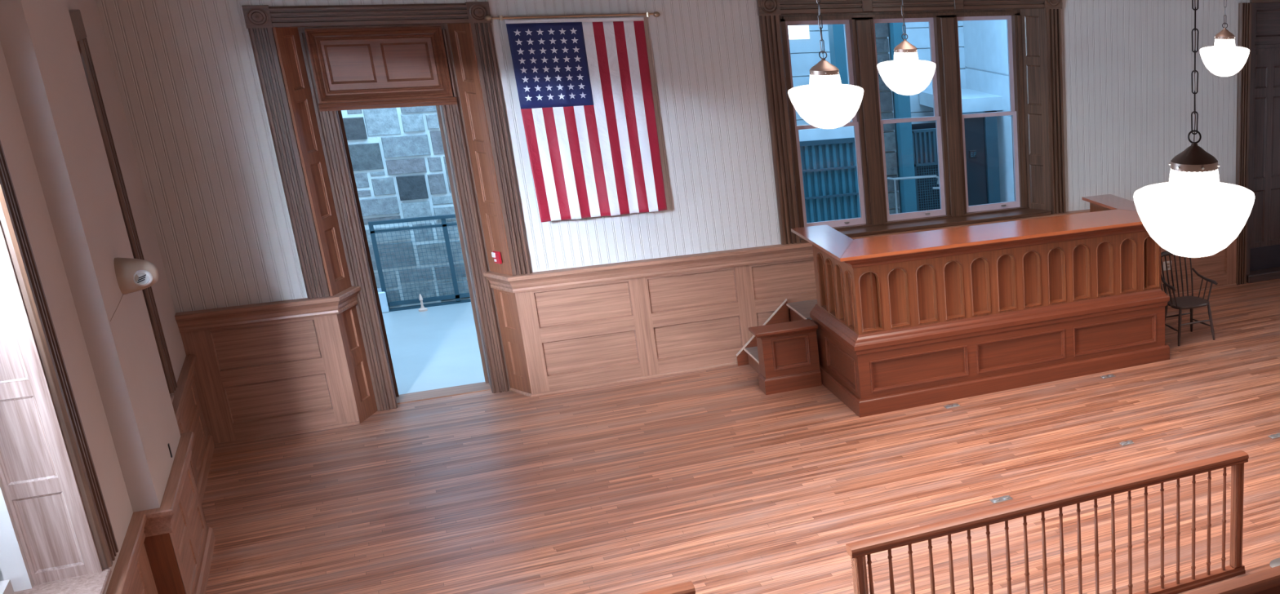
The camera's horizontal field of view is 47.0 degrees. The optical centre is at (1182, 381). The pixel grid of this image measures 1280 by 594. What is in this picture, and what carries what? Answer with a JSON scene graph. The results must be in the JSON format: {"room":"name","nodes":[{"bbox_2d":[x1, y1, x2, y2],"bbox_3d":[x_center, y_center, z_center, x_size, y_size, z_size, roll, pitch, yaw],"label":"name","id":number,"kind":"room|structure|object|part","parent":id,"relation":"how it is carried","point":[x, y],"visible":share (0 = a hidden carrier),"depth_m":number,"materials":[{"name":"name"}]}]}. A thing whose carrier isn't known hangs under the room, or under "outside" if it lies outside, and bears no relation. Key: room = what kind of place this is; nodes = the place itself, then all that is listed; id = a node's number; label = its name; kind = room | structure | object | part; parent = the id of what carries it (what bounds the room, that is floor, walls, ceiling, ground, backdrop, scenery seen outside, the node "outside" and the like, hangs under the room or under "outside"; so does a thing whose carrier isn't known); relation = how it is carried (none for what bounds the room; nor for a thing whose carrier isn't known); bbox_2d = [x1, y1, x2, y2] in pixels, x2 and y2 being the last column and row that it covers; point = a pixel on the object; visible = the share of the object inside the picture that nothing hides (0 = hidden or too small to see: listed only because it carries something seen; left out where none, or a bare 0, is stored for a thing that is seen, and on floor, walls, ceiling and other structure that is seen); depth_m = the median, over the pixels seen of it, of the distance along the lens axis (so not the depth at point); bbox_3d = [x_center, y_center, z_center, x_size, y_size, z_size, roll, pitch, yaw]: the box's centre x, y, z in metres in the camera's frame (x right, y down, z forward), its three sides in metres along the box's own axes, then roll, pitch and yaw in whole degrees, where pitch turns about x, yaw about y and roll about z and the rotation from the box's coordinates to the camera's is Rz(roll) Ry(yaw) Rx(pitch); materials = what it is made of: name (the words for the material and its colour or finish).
{"room":"courtroom","nodes":[
{"label":"courtroom","id":0,"kind":"room"},
{"bbox_2d":[0,0,186,593],"bbox_3d":[-3.984,0.212,3.588,0.395,5.200,15.645,-11,22,-30],"label":"wall","id":1,"kind":"structure","parent":0,"point":[51,137],"depth_m":7.28,"materials":[{"name":"paint"}]},
{"bbox_2d":[0,140,118,593],"bbox_3d":[-5.009,0.153,4.979,0.535,2.675,3.300,-11,22,-30],"label":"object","id":2,"kind":"structure","parent":1,"relation":"in","point":[57,536],"depth_m":6.36,"materials":[{"name":"brown wood"}]},
{"bbox_3d":[-5.129,0.232,4.926,0.005,2.500,2.660,-11,22,-30],"label":"pane","id":3,"kind":"part","parent":2,"relation":"part of","materials":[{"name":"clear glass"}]},
{"bbox_3d":[-5.134,0.223,4.920,0.200,2.520,2.800,-11,22,-30],"label":"frame","id":4,"kind":"part","parent":2,"relation":"part of","materials":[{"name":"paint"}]},
{"bbox_3d":[-5.681,-0.196,6.155,0.270,2.520,0.030,-11,22,-30],"label":"reveal panel","id":5,"kind":"part","parent":2,"relation":"part of","materials":[{"name":"brown wood"}]},
{"bbox_3d":[-5.020,1.408,5.398,0.520,0.030,2.840,-11,22,-30],"label":"sill","id":6,"kind":"part","parent":2,"relation":"part of","materials":[{"name":"white stone"}]},
{"bbox_2d":[68,9,177,402],"bbox_3d":[-7.396,-1.042,8.559,0.535,2.715,0.970,-11,22,-30],"label":"window","id":7,"kind":"structure","parent":1,"relation":"in","point":[75,15],"depth_m":8.89,"materials":[{"name":"brown wood"}]},
{"bbox_3d":[-7.362,0.255,8.916,0.520,0.030,0.800,-11,22,-30],"label":"sill","id":8,"kind":"part","parent":7,"relation":"part of","materials":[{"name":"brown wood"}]},
{"bbox_2d":[110,257,159,321],"bbox_3d":[-6.197,-0.571,7.590,0.190,0.233,0.782,-11,22,-30],"label":"fire alarm","id":9,"kind":"object","parent":1,"relation":"attached to","point":[132,275],"visible":1,"depth_m":7.74,"materials":[{"name":"beige plastic"}]},
{"bbox_2d":[137,274,146,283],"bbox_3d":[-6.277,-0.619,7.747,0.051,0.046,0.010,-11,22,-30],"label":"grille","id":10,"kind":"object","parent":9,"relation":"attached to","point":[141,278],"depth_m":7.75,"materials":[{"name":"metal"}]},
{"bbox_2d":[106,354,215,593],"bbox_3d":[-3.873,2.263,4.393,0.207,0.800,15.500,-11,22,-30],"label":"wainscoting","id":11,"kind":"structure","parent":1,"relation":"attached to","point":[179,544],"depth_m":8.08,"materials":[{"name":"brown wood"}]},
{"bbox_3d":[-3.874,2.590,4.503,0.148,0.110,15.500,-11,22,-30],"label":"shoe mould","id":12,"kind":"part","parent":11,"relation":"part of","materials":[{"name":"brown wood"}]},
{"bbox_2d":[168,443,172,457],"bbox_3d":[-6.494,0.444,8.239,0.006,0.090,0.025,-11,22,-30],"label":"wall slot","id":13,"kind":"object","parent":1,"relation":"attached to","point":[169,447],"visible":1,"depth_m":8.23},
{"bbox_2d":[341,105,470,313],"bbox_3d":[-8.670,-3.332,14.359,6.400,5.000,0.580,-11,22,-30],"label":"wall","id":14,"kind":"structure","parent":0,"point":[397,157],"depth_m":14.59,"materials":[{"name":"grey stone"}]},
{"bbox_2d":[95,0,1249,312],"bbox_3d":[-2.777,-3.091,13.395,13.500,5.200,0.555,-11,22,-30],"label":"wall","id":15,"kind":"structure","parent":0,"point":[185,71],"depth_m":11.86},
{"bbox_2d":[174,286,377,447],"bbox_3d":[-7.617,-0.136,10.917,1.272,1.150,0.385,-11,22,-30],"label":"wainscoting","id":16,"kind":"structure","parent":15,"relation":"attached to","point":[270,370],"depth_m":10.80,"materials":[{"name":"brown wood"}]},
{"bbox_3d":[-7.615,-0.608,10.758,1.272,0.155,0.385,-11,22,-30],"label":"cap rail","id":17,"kind":"part","parent":16,"relation":"part of","materials":[{"name":"brown wood"}]},
{"bbox_3d":[-7.633,0.450,10.940,1.070,0.024,0.016,-11,22,-30],"label":"shoe mould","id":18,"kind":"part","parent":16,"relation":"part of","materials":[{"name":"brown wood"}]},
{"bbox_2d":[241,1,531,411],"bbox_3d":[-6.778,-1.492,11.252,1.715,3.510,0.695,-11,22,-30],"label":"door","id":19,"kind":"structure","parent":15,"relation":"in","point":[313,64],"depth_m":10.93,"materials":[{"name":"brown wood"}]},
{"bbox_3d":[-7.269,-1.749,10.469,0.162,2.195,0.054,-11,22,-30],"label":"casing","id":20,"kind":"part","parent":19,"relation":"part of","materials":[{"name":"brown wood"}]},
{"bbox_3d":[-7.209,-1.819,10.656,0.020,2.210,0.331,-2,19,-7],"label":"reveal panel","id":21,"kind":"part","parent":19,"relation":"part of","materials":[{"name":"brown wood"}]},
{"bbox_3d":[-7.141,-1.300,11.040,0.132,3.280,0.030,-11,22,-30],"label":"jamb mould","id":22,"kind":"part","parent":19,"relation":"part of","materials":[{"name":"brown wood"}]},
{"bbox_3d":[-6.767,-2.656,10.848,0.975,0.665,0.060,-11,22,-30],"label":"transom panel","id":23,"kind":"part","parent":19,"relation":"part of","materials":[{"name":"brown wood"}]},
{"bbox_3d":[-6.735,-2.354,10.909,1.010,0.065,0.042,-11,22,-30],"label":"lintel mould","id":24,"kind":"part","parent":19,"relation":"part of","materials":[{"name":"brown wood"}]},
{"bbox_3d":[-6.378,-1.452,11.499,0.132,3.280,0.030,-11,22,-30],"label":"jamb mould","id":25,"kind":"part","parent":19,"relation":"part of","materials":[{"name":"brown wood"}]},
{"bbox_3d":[-6.163,-2.027,11.284,0.334,2.210,0.020,11,22,30],"label":"reveal panel","id":26,"kind":"part","parent":19,"relation":"part of","materials":[{"name":"brown wood"}]},
{"bbox_3d":[-6.202,-1.119,11.566,0.047,0.083,0.012,11,22,30],"label":"handle","id":27,"kind":"part","parent":19,"relation":"part of","materials":[{"name":"white plastic"}]},
{"bbox_3d":[-6.178,-1.115,11.566,0.090,0.110,0.034,11,22,30],"label":"fire alarm pull","id":28,"kind":"part","parent":19,"relation":"part of","materials":[{"name":"red plastic"}]},
{"bbox_3d":[-5.967,-2.008,11.251,0.162,2.195,0.054,-11,22,-30],"label":"casing","id":29,"kind":"part","parent":19,"relation":"part of","materials":[{"name":"brown wood"}]},
{"bbox_2d":[484,11,660,21],"bbox_3d":[-5.321,-3.194,11.232,1.410,0.047,0.129,-11,22,-30],"label":"rod","id":30,"kind":"object","parent":15,"relation":"attached to","point":[655,14],"visible":1,"depth_m":11.18,"materials":[{"name":"gold metal"}]},
{"bbox_3d":[-5.299,-3.185,11.200,1.320,0.024,0.018,-11,22,-30],"label":"rod","id":31,"kind":"part","parent":30,"relation":"part of","materials":[{"name":"gold metal"}]},
{"bbox_2d":[504,17,666,222],"bbox_3d":[-5.273,-2.334,11.447,1.115,1.732,0.097,-11,22,-30],"label":"flag","id":32,"kind":"object","parent":30,"relation":"hanging from","point":[584,85],"visible":1,"depth_m":11.45,"materials":[{"name":"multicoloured fabric"}]},
{"bbox_2d":[483,208,1236,397],"bbox_3d":[-2.841,-1.086,13.786,8.125,1.150,0.386,-11,22,-30],"label":"wainscoting","id":33,"kind":"structure","parent":15,"relation":"attached to","point":[565,330],"depth_m":12.30,"materials":[{"name":"brown wood"}]},
{"bbox_3d":[-2.839,-1.558,13.627,8.125,0.155,0.386,-11,22,-30],"label":"cap rail","id":34,"kind":"part","parent":33,"relation":"part of","materials":[{"name":"brown wood"}]},
{"bbox_3d":[-2.832,-0.561,13.991,8.078,0.024,0.316,-11,22,-30],"label":"shoe mould","id":35,"kind":"part","parent":33,"relation":"part of","materials":[{"name":"brown wood"}]},
{"bbox_2d":[756,0,1066,244],"bbox_3d":[-2.751,-2.814,13.362,3.182,2.395,0.485,-11,22,-30],"label":"window","id":36,"kind":"structure","parent":15,"relation":"in","point":[1033,27],"depth_m":13.45,"materials":[{"name":"brown wood"}]},
{"bbox_3d":[-3.910,-2.417,12.486,0.190,2.195,0.054,-11,22,-30],"label":"casing","id":37,"kind":"part","parent":36,"relation":"part of","materials":[{"name":"brown wood"}]},
{"bbox_3d":[-3.876,-2.513,12.645,0.020,2.205,0.315,-5,19,-14],"label":"reveal panel","id":38,"kind":"part","parent":36,"relation":"part of","materials":[{"name":"brown wood"}]},
{"bbox_3d":[-3.633,-3.079,12.883,0.661,1.049,0.035,-11,22,-30],"label":"sash","id":39,"kind":"part","parent":36,"relation":"part of","materials":[{"name":"paint"}]},
{"bbox_3d":[-3.615,-2.106,13.175,0.661,1.056,0.035,-11,22,-30],"label":"sash","id":40,"kind":"part","parent":36,"relation":"part of","materials":[{"name":"paint"}]},
{"bbox_3d":[-2.844,-2.803,13.494,2.790,2.210,0.180,-11,22,-30],"label":"frame","id":41,"kind":"part","parent":36,"relation":"part of","materials":[{"name":"brown wood"}]},
{"bbox_3d":[-2.884,-3.228,13.332,0.674,1.049,0.035,-11,22,-30],"label":"sash","id":42,"kind":"part","parent":36,"relation":"part of","materials":[{"name":"glass"}]},
{"bbox_3d":[-2.866,-2.255,13.625,0.674,1.056,0.035,-11,22,-30],"label":"sash","id":43,"kind":"part","parent":36,"relation":"part of","materials":[{"name":"paint"}]},
{"bbox_3d":[-2.767,-1.706,13.738,2.800,0.056,0.470,-11,22,-30],"label":"sill","id":44,"kind":"part","parent":36,"relation":"part of","materials":[{"name":"brown wood"}]},
{"bbox_3d":[-2.129,-3.379,13.786,0.660,1.049,0.035,-11,22,-30],"label":"sash","id":45,"kind":"part","parent":36,"relation":"part of","materials":[{"name":"glass"}]},
{"bbox_3d":[-2.111,-2.405,14.078,0.660,1.056,0.035,-11,22,-30],"label":"sash","id":46,"kind":"part","parent":36,"relation":"part of","materials":[{"name":"paint"}]},
{"bbox_3d":[-1.613,-2.964,14.006,0.354,2.205,0.020,9,20,24],"label":"reveal panel","id":47,"kind":"part","parent":36,"relation":"part of","materials":[{"name":"brown wood"}]},
{"bbox_3d":[-1.388,-2.918,14.000,0.190,2.195,0.054,-11,22,-30],"label":"casing","id":48,"kind":"part","parent":36,"relation":"part of","materials":[{"name":"brown wood"}]},
{"bbox_2d":[1163,260,1171,271],"bbox_3d":[-0.183,-1.376,15.299,0.120,0.110,0.013,-11,22,-30],"label":"wall outlet","id":49,"kind":"object","parent":15,"relation":"attached to","point":[1167,262],"visible":0.58,"depth_m":15.29,"materials":[{"name":"white plastic"}]},
{"bbox_2d":[1235,0,1279,285],"bbox_3d":[1.211,-3.058,15.967,1.600,3.520,0.520,-11,22,-30],"label":"door","id":50,"kind":"structure","parent":15,"relation":"in","point":[1258,88],"depth_m":15.65,"materials":[{"name":"brown wood"}]},
{"bbox_3d":[0.723,-2.801,15.451,0.165,3.360,0.054,-11,22,-30],"label":"casing","id":51,"kind":"part","parent":50,"relation":"part of","materials":[{"name":"brown wood"}]},
{"bbox_3d":[1.266,-1.607,16.376,1.060,0.290,0.012,-11,22,-30],"label":"kick plate","id":52,"kind":"part","parent":50,"relation":"part of","materials":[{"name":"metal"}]},
{"bbox_3d":[1.245,-4.346,15.483,1.120,0.530,0.050,-11,22,-30],"label":"transom panel","id":53,"kind":"part","parent":50,"relation":"part of","materials":[{"name":"brown wood"}]},
{"bbox_2d":[201,278,1279,593],"bbox_3d":[-0.214,0.987,9.591,14.400,0.080,20.800,-11,22,-30],"label":"floor","id":54,"kind":"structure","parent":0,"point":[716,482],"depth_m":10.05,"materials":[{"name":"brown wood"}]},
{"bbox_2d":[368,213,471,311],"bbox_3d":[-8.401,-1.418,14.889,1.612,1.035,0.050,-11,22,-30],"label":"railing","id":55,"kind":"object","parent":54,"relation":"on","point":[457,296],"visible":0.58,"depth_m":14.69,"materials":[{"name":"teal metal"}]},
{"bbox_2d":[418,293,427,311],"bbox_3d":[-8.687,-0.901,14.661,0.090,0.200,0.088,-11,22,-30],"label":"bollard","id":56,"kind":"object","parent":54,"relation":"on","point":[422,308],"visible":1,"depth_m":14.65,"materials":[{"name":"white plastic"}]},
{"bbox_2d":[637,581,695,593],"bbox_3d":[-3.437,1.628,6.180,2.175,0.863,0.104,-11,22,-30],"label":"railing","id":57,"kind":"object","parent":54,"relation":"on","point":[687,588],"visible":1,"depth_m":6.54,"materials":[{"name":"brown wood"}]},
{"bbox_2d":[736,298,817,373],"bbox_3d":[-2.684,-0.673,13.405,3.745,0.612,0.668,-11,22,-30],"label":"platform","id":58,"kind":"object","parent":54,"relation":"on","point":[748,354],"visible":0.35,"depth_m":12.81,"materials":[{"name":"brown wood"}]},
{"bbox_2d":[748,319,822,395],"bbox_3d":[-3.724,-0.224,12.058,0.578,0.615,0.290,-11,22,-30],"label":"pedestal","id":59,"kind":"object","parent":54,"relation":"on","point":[788,352],"visible":1,"depth_m":12.01,"materials":[{"name":"brown wood"}]},
{"bbox_3d":[-3.722,-0.464,11.982,0.570,0.058,0.254,-11,22,-30],"label":"cap mould","id":60,"kind":"part","parent":59,"relation":"part of","materials":[{"name":"brown wood"}]},
{"bbox_2d":[798,125,860,222],"bbox_3d":[-5.295,-2.190,16.014,3.000,1.800,0.160,-11,22,-30],"label":"window pane","id":61,"kind":"object","parent":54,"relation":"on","point":[828,156],"visible":0.27,"depth_m":16.34,"materials":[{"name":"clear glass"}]},
{"bbox_2d":[827,24,851,121],"bbox_3d":[-4.389,-4.824,16.137,0.140,3.280,0.200,-11,22,-30],"label":"steel column","id":62,"kind":"structure","parent":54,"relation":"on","point":[836,32],"depth_m":16.27,"materials":[{"name":"blue metal"}]},
{"bbox_2d":[887,22,916,213],"bbox_3d":[-3.641,-4.034,16.493,0.160,5.000,0.200,-11,22,-30],"label":"steel column","id":63,"kind":"structure","parent":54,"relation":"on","point":[901,103],"depth_m":16.72,"materials":[{"name":"blue metal"}]},
{"bbox_2d":[887,175,939,213],"bbox_3d":[-3.437,-2.151,16.942,0.858,1.146,0.110,-11,22,-30],"label":"handrail","id":64,"kind":"object","parent":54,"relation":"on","point":[923,176],"visible":0.55,"depth_m":16.66,"materials":[{"name":"metal"}]},
{"bbox_3d":[-3.498,-2.609,16.746,0.710,0.153,0.110,-11,22,-30],"label":"rail","id":65,"kind":"part","parent":64,"relation":"part of","materials":[{"name":"metal"}]},
{"bbox_2d":[943,403,959,408],"bbox_3d":[-2.102,0.221,11.693,0.136,0.016,0.072,-11,22,-30],"label":"floor outlet","id":66,"kind":"object","parent":54,"relation":"on","point":[954,405],"visible":1,"depth_m":11.68,"materials":[{"name":"metal"}]},
{"bbox_2d":[791,194,1169,417],"bbox_3d":[-1.835,-0.819,12.497,3.404,1.473,1.428,-11,22,-30],"label":"bench","id":67,"kind":"object","parent":54,"relation":"on","point":[904,321],"visible":0.94,"depth_m":11.90,"materials":[{"name":"brown wood"}]},
{"bbox_2d":[791,224,853,262],"bbox_3d":[-3.127,-1.245,11.489,0.339,0.030,1.428,-11,22,-30],"label":"countertop","id":68,"kind":"structure","parent":67,"relation":"on","point":[826,238],"depth_m":11.56,"materials":[{"name":"brown wood"}]},
{"bbox_3d":[-3.175,-0.210,11.848,0.062,0.425,1.250,-11,22,-30],"label":"panel","id":69,"kind":"part","parent":67,"relation":"part of","materials":[{"name":"brown wood"}]},
{"bbox_3d":[-3.092,-0.901,11.662,0.172,0.705,1.170,-11,22,-30],"label":"arched panel","id":70,"kind":"part","parent":67,"relation":"part of","materials":[{"name":"brown wood"}]},
{"bbox_3d":[-1.843,-0.737,12.538,3.232,0.183,1.285,-11,22,-30],"label":"ledge mould","id":71,"kind":"part","parent":67,"relation":"part of","materials":[{"name":"brown wood"}]},
{"bbox_2d":[840,208,1142,262],"bbox_3d":[-1.628,-1.398,11.961,3.404,0.030,0.663,-11,22,-30],"label":"countertop","id":72,"kind":"structure","parent":67,"relation":"on","point":[940,239],"depth_m":11.78,"materials":[{"name":"brown wood"}]},
{"bbox_3d":[-1.812,-1.431,12.268,3.326,0.110,1.280,-11,22,-30],"label":"cornice mould","id":73,"kind":"part","parent":67,"relation":"part of","materials":[{"name":"brown wood"}]},
{"bbox_3d":[-1.844,-0.197,12.720,3.234,0.152,1.286,-11,22,-30],"label":"mould","id":74,"kind":"part","parent":67,"relation":"part of","materials":[{"name":"brown wood"}]},
{"bbox_3d":[-1.550,-1.001,11.975,3.106,0.705,0.102,-11,22,-30],"label":"arched panel","id":75,"kind":"part","parent":67,"relation":"part of","materials":[{"name":"brown wood"}]},
{"bbox_3d":[-1.528,-0.308,12.157,3.164,0.425,0.062,-11,22,-30],"label":"panel","id":76,"kind":"part","parent":67,"relation":"part of","materials":[{"name":"brown wood"}]},
{"bbox_2d":[1082,194,1137,211],"bbox_3d":[-0.537,-1.760,13.044,0.339,0.030,1.428,-11,22,-30],"label":"countertop","id":77,"kind":"structure","parent":67,"relation":"on","point":[1110,202],"depth_m":13.27,"materials":[{"name":"brown wood"}]},
{"bbox_3d":[-0.592,-1.398,13.163,0.172,0.705,1.170,-11,22,-30],"label":"arched panel","id":78,"kind":"part","parent":67,"relation":"part of","materials":[{"name":"brown wood"}]},
{"bbox_2d":[989,495,1013,503],"bbox_3d":[-1.375,0.889,9.719,0.160,0.016,0.080,-11,22,-30],"label":"floor outlet","id":79,"kind":"object","parent":54,"relation":"on","point":[995,500],"visible":1,"depth_m":9.71,"materials":[{"name":"metal"}]},
{"bbox_3d":[-1.409,0.893,9.697,0.052,0.010,0.051,-11,22,-30],"label":"socket lid","id":80,"kind":"part","parent":79,"relation":"part of","materials":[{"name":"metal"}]},
{"bbox_3d":[-1.342,0.879,9.738,0.052,0.010,0.051,-11,22,-30],"label":"socket lid","id":81,"kind":"part","parent":79,"relation":"part of","materials":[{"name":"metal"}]},
{"bbox_2d":[845,450,1248,593],"bbox_3d":[-0.714,1.086,7.816,2.630,0.863,0.104,-11,22,-30],"label":"railing","id":82,"kind":"object","parent":54,"relation":"on","point":[857,551],"visible":1,"depth_m":7.85,"materials":[{"name":"brown wood"}]},
{"bbox_3d":[-1.784,1.304,7.171,0.064,0.755,0.070,-11,22,-30],"label":"post","id":83,"kind":"part","parent":82,"relation":"part of","materials":[{"name":"brown wood"}]},
{"bbox_3d":[-0.703,1.469,7.953,2.600,0.050,0.080,-11,22,-30],"label":"rail","id":84,"kind":"part","parent":82,"relation":"part of","materials":[{"name":"brown wood"}]},
{"bbox_3d":[0.357,0.878,8.457,0.064,0.755,0.070,-11,22,-30],"label":"post","id":85,"kind":"part","parent":82,"relation":"part of","materials":[{"name":"brown wood"}]},
{"bbox_2d":[1099,373,1115,378],"bbox_3d":[-0.733,-0.052,12.515,0.136,0.016,0.072,-11,22,-30],"label":"floor outlet","id":86,"kind":"object","parent":54,"relation":"on","point":[1109,375],"visible":1,"depth_m":12.50,"materials":[{"name":"metal"}]},
{"bbox_3d":[-0.733,-0.047,12.517,0.136,0.006,0.072,-11,22,-30],"label":"plate","id":87,"kind":"part","parent":86,"relation":"part of","materials":[{"name":"metal"}]},
{"bbox_2d":[1119,440,1133,445],"bbox_3d":[-0.473,0.517,10.832,0.112,0.016,0.064,-11,22,-30],"label":"floor outlet","id":88,"kind":"object","parent":54,"relation":"on","point":[1129,442],"visible":1,"depth_m":10.82,"materials":[{"name":"metal"}]},
{"bbox_2d":[1160,251,1217,346],"bbox_3d":[0.008,-0.904,13.649,0.550,0.915,0.529,-11,22,-30],"label":"armchair","id":89,"kind":"object","parent":54,"relation":"on","point":[1187,302],"visible":0.82,"depth_m":13.64,"materials":[{"name":"black wood"}]},
{"bbox_3d":[-0.198,-0.659,13.735,0.084,0.394,0.035,8,20,23],"label":"leg","id":90,"kind":"part","parent":89,"relation":"part of","materials":[{"name":"black wood"}]},
{"bbox_3d":[-0.106,-1.359,13.688,0.513,0.078,0.097,-11,22,-30],"label":"crest rail","id":91,"kind":"part","parent":89,"relation":"part of","materials":[{"name":"black wood"}]},
{"bbox_3d":[-0.168,-1.038,13.431,0.041,0.116,0.399,-8,20,-24],"label":"arm","id":92,"kind":"part","parent":89,"relation":"part of"},
{"bbox_3d":[-0.133,-0.897,13.454,0.070,0.225,0.014,-11,22,-30],"label":"arm post","id":93,"kind":"part","parent":89,"relation":"part of","materials":[{"name":"black wood"}]},
{"bbox_3d":[-0.085,-0.873,13.382,0.074,0.226,0.019,-11,22,-30],"label":"arm post","id":94,"kind":"part","parent":89,"relation":"part of","materials":[{"name":"black wood"}]},
{"bbox_3d":[-0.035,-0.562,13.450,0.036,0.393,0.077,6,20,18],"label":"leg","id":95,"kind":"part","parent":89,"relation":"part of","materials":[{"name":"black wood"}]},
{"bbox_3d":[0.042,-0.834,13.617,0.449,0.030,0.400,-11,22,-30],"label":"seat","id":96,"kind":"part","parent":89,"relation":"part of","materials":[{"name":"black wood"}]},
{"bbox_3d":[0.092,-0.716,13.909,0.035,0.394,0.084,0,19,1],"label":"leg","id":97,"kind":"part","parent":89,"relation":"part of","materials":[{"name":"black wood"}]},
{"bbox_3d":[0.190,-0.995,13.748,0.070,0.225,0.014,-11,22,-30],"label":"arm post","id":98,"kind":"part","parent":89,"relation":"part of","materials":[{"name":"black wood"}]},
{"bbox_3d":[0.233,-1.117,13.671,0.041,0.116,0.399,-14,24,-37],"label":"arm","id":99,"kind":"part","parent":89,"relation":"part of"},
{"bbox_3d":[0.238,-0.971,13.676,0.070,0.225,0.014,-11,22,-30],"label":"arm post","id":100,"kind":"part","parent":89,"relation":"part of","materials":[{"name":"black wood"}]},
{"bbox_3d":[0.286,-0.946,13.604,0.074,0.226,0.019,-11,22,-30],"label":"arm post","id":101,"kind":"part","parent":89,"relation":"part of","materials":[{"name":"black wood"}]},
{"bbox_3d":[0.300,-0.628,13.648,0.087,0.394,0.036,2,19,4],"label":"leg","id":102,"kind":"part","parent":89,"relation":"part of","materials":[{"name":"black wood"}]},
{"bbox_2d":[1185,565,1279,593],"bbox_3d":[1.149,1.353,7.048,3.600,0.862,0.535,-11,22,-30],"label":"pew","id":103,"kind":"object","parent":54,"relation":"on","point":[1266,581],"visible":1,"depth_m":6.64,"materials":[{"name":"brown wood"}]},
{"bbox_3d":[1.045,1.305,7.206,3.500,0.750,0.035,-11,22,-30],"label":"panel","id":104,"kind":"part","parent":103,"relation":"part of","materials":[{"name":"brown wood"}]},
{"bbox_2d":[1267,433,1279,439],"bbox_3d":[0.799,0.464,11.002,0.128,0.016,0.072,-11,22,-30],"label":"floor outlet","id":105,"kind":"object","parent":54,"relation":"on","point":[1277,435],"visible":1,"depth_m":10.98,"materials":[{"name":"metal"}]},
{"bbox_2d":[1269,558,1279,568],"bbox_3d":[0.688,1.240,8.704,0.200,0.014,0.200,-11,22,-30],"label":"box","id":106,"kind":"object","parent":54,"relation":"on","point":[1276,562],"visible":0.8,"depth_m":8.71,"materials":[{"name":"metal"}]},
{"bbox_2d":[874,22,900,214],"bbox_3d":[-4.049,-4.084,16.638,0.324,5.000,0.663,-11,22,-30],"label":"wall pier","id":107,"kind":"object","parent":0,"point":[881,28],"visible":0.24,"depth_m":16.63,"materials":[{"name":"stone"}]},
{"bbox_2d":[787,19,1014,208],"bbox_3d":[-2.513,-4.506,17.905,8.000,5.000,1.750,-11,22,-30],"label":"wall","id":108,"kind":"structure","parent":0,"point":[983,44],"depth_m":17.62,"materials":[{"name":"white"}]},
{"bbox_2d":[962,110,1000,205],"bbox_3d":[-2.818,-2.752,17.615,0.600,1.860,0.140,-11,22,-30],"label":"door","id":109,"kind":"structure","parent":108,"relation":"in","point":[981,142],"depth_m":17.52,"materials":[{"name":"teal metal"}]},
{"bbox_2d":[911,122,940,211],"bbox_3d":[-3.408,-2.606,17.424,0.680,1.700,0.575,-11,22,-30],"label":"mesh screen","id":110,"kind":"object","parent":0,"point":[924,135],"visible":0.41,"depth_m":17.05,"materials":[{"name":"teal metal"}]},
{"bbox_3d":[1.512,-3.471,6.274,13.650,0.100,16.370,-11,22,-30],"label":"ceiling","id":111,"kind":"structure","parent":0,"visible":0},
{"bbox_2d":[787,0,863,128],"bbox_3d":[-1.946,-2.445,6.727,0.400,2.219,0.400,-11,22,-30],"label":"pendant lamp","id":112,"kind":"object","parent":111,"relation":"hanging from","point":[826,103],"visible":1,"depth_m":6.92,"materials":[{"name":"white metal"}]},
{"bbox_3d":[-1.945,-2.635,6.663,0.018,1.818,0.018,-18,25,-42],"label":"chain","id":113,"kind":"part","parent":112,"relation":"part of","materials":[{"name":"metal"}]},
{"bbox_3d":[-1.945,-2.617,6.669,0.009,1.825,0.009,-11,22,-30],"label":"cord","id":114,"kind":"part","parent":112,"relation":"part of","materials":[{"name":"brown metal"}]},
{"bbox_3d":[-1.949,-1.534,7.034,0.400,0.296,0.400,-11,22,-30],"label":"lamp shade","id":115,"kind":"part","parent":112,"relation":"part of","materials":[{"name":"white glass"}]},
{"bbox_2d":[876,0,935,95],"bbox_3d":[-1.913,-3.051,8.617,0.400,2.219,0.400,-11,22,-30],"label":"pendant lamp","id":116,"kind":"object","parent":111,"relation":"hanging from","point":[905,75],"visible":1,"depth_m":8.81,"materials":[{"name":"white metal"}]},
{"bbox_3d":[-1.912,-3.241,8.553,0.018,1.818,0.018,-18,25,-42],"label":"chain","id":117,"kind":"part","parent":116,"relation":"part of","materials":[{"name":"metal"}]},
{"bbox_3d":[-1.916,-2.140,8.925,0.400,0.296,0.400,-11,22,-30],"label":"lamp shade","id":118,"kind":"part","parent":116,"relation":"part of","materials":[{"name":"white glass"}]},
{"bbox_2d":[1133,0,1254,257],"bbox_3d":[0.040,-1.470,3.936,0.400,2.219,0.400,-11,22,-30],"label":"pendant lamp","id":119,"kind":"object","parent":111,"relation":"hanging from","point":[1193,214],"visible":1,"depth_m":4.13,"materials":[{"name":"white glass"}]},
{"bbox_3d":[0.037,-0.559,4.243,0.400,0.296,0.400,-11,22,-30],"label":"lamp shade","id":120,"kind":"part","parent":119,"relation":"part of","materials":[{"name":"white glass"}]},
{"bbox_3d":[0.041,-1.642,3.878,0.009,1.825,0.009,-11,22,-30],"label":"cord","id":121,"kind":"part","parent":119,"relation":"part of","materials":[{"name":"brown metal"}]},
{"bbox_3d":[0.041,-1.660,3.872,0.018,1.818,0.018,-18,25,-42],"label":"chain","id":122,"kind":"part","parent":119,"relation":"part of","materials":[{"name":"metal"}]},
{"bbox_2d":[1200,0,1249,76],"bbox_3d":[0.336,-3.495,9.944,0.400,2.219,0.400,-11,22,-30],"label":"pendant lamp","id":123,"kind":"object","parent":111,"relation":"hanging from","point":[1224,59],"visible":1,"depth_m":10.14,"materials":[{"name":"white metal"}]},
{"bbox_3d":[0.332,-2.584,10.251,0.400,0.296,0.400,-11,22,-30],"label":"lamp shade","id":124,"kind":"part","parent":123,"relation":"part of","materials":[{"name":"white glass"}]},
{"bbox_3d":[0.336,-3.685,9.880,0.018,1.818,0.018,-18,25,-42],"label":"chain","id":125,"kind":"part","parent":123,"relation":"part of","materials":[{"name":"metal"}]}
]}

